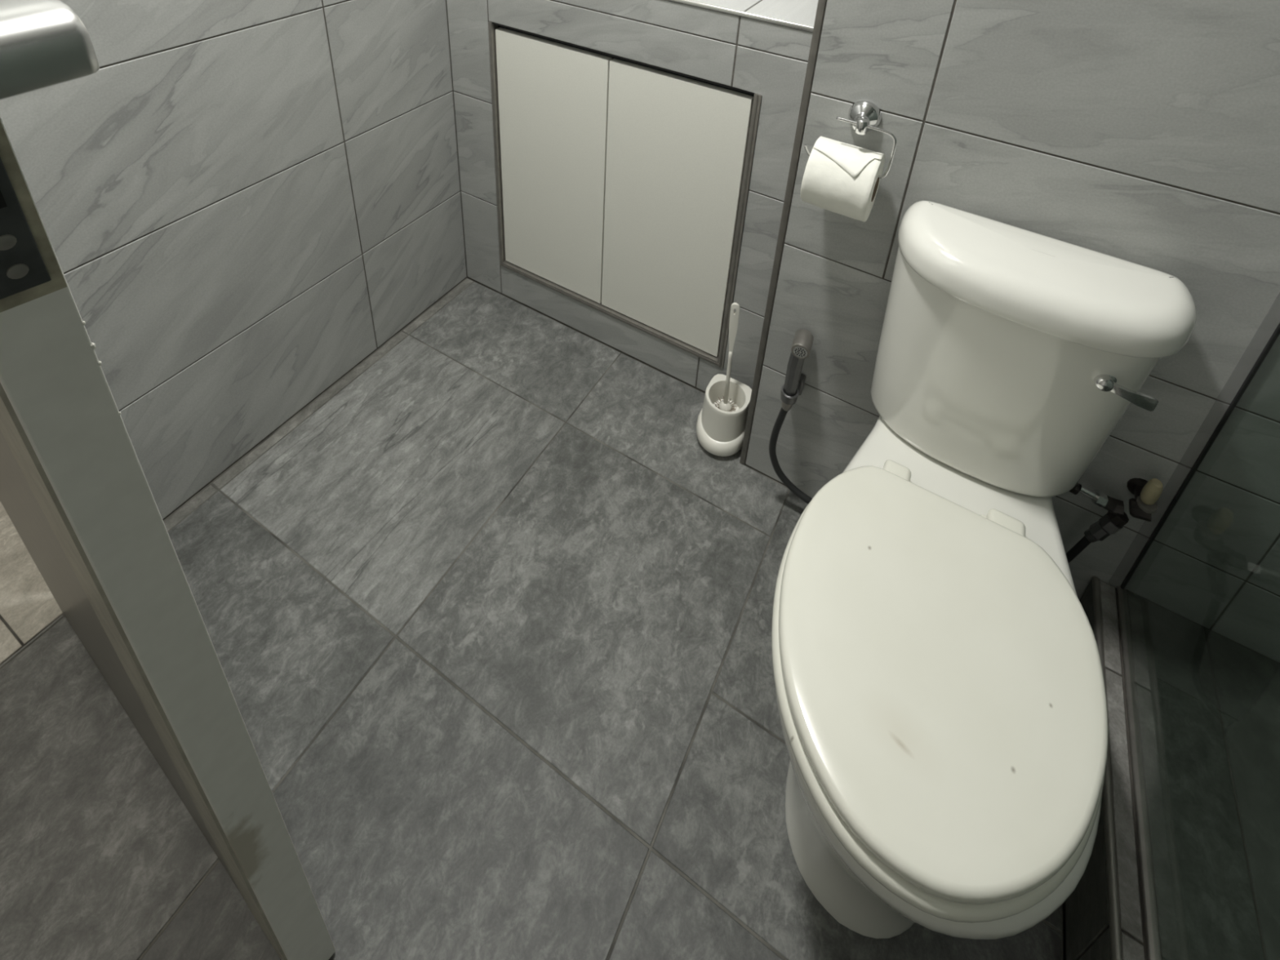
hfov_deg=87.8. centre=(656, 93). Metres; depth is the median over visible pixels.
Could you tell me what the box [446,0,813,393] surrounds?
wall
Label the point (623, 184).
cabinet
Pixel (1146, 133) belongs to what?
wall
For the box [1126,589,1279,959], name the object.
floor
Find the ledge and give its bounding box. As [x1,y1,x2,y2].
[693,0,817,26]
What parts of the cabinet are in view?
cupboard door, cupboard door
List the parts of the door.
latch plate, handle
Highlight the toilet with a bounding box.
[771,200,1196,940]
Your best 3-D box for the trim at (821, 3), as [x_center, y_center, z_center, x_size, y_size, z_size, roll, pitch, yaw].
[0.382,-0.341,1.162,0.012,2.348,0.518,16,28,24]
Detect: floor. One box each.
[0,277,1062,959]
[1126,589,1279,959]
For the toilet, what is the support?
on the floor at (487, 618)
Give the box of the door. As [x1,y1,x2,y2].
[0,0,335,959]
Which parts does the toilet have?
seat, bowl, seat lid, tank, tank lid, lever arm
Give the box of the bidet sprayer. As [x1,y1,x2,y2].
[768,328,813,503]
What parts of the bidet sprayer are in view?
spray handle, spray plate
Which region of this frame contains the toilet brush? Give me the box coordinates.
[713,302,739,411]
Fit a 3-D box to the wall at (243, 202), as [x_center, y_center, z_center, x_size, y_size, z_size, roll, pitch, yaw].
[-0.654,-0.445,1.256,0.120,2.370,1.350,16,28,24]
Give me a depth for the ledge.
1.25 m
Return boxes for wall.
[0,0,467,519]
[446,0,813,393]
[744,0,1279,662]
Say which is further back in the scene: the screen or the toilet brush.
the toilet brush
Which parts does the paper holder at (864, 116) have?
stem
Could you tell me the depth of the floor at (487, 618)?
1.06 m
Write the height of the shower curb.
0.217 m
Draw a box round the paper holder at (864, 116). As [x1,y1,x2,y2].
[804,100,897,178]
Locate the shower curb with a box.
[1062,576,1147,959]
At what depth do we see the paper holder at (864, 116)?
1.01 m
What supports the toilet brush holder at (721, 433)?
on the floor at (487, 618)
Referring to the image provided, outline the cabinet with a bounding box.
[488,21,761,368]
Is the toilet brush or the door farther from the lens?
the toilet brush
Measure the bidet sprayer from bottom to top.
0.412 m
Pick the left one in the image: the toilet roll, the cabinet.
the cabinet
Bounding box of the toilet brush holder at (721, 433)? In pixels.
[696,373,751,456]
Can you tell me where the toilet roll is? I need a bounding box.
[800,136,884,222]
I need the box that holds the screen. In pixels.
[1116,322,1279,959]
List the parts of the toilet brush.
handle rod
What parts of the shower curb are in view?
edge trim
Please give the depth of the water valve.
1.02 m
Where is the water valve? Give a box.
[1066,478,1163,563]
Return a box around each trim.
[668,0,813,32]
[739,0,826,464]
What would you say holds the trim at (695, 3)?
attached to the wall at (770, 60)
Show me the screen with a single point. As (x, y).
(1149, 907)

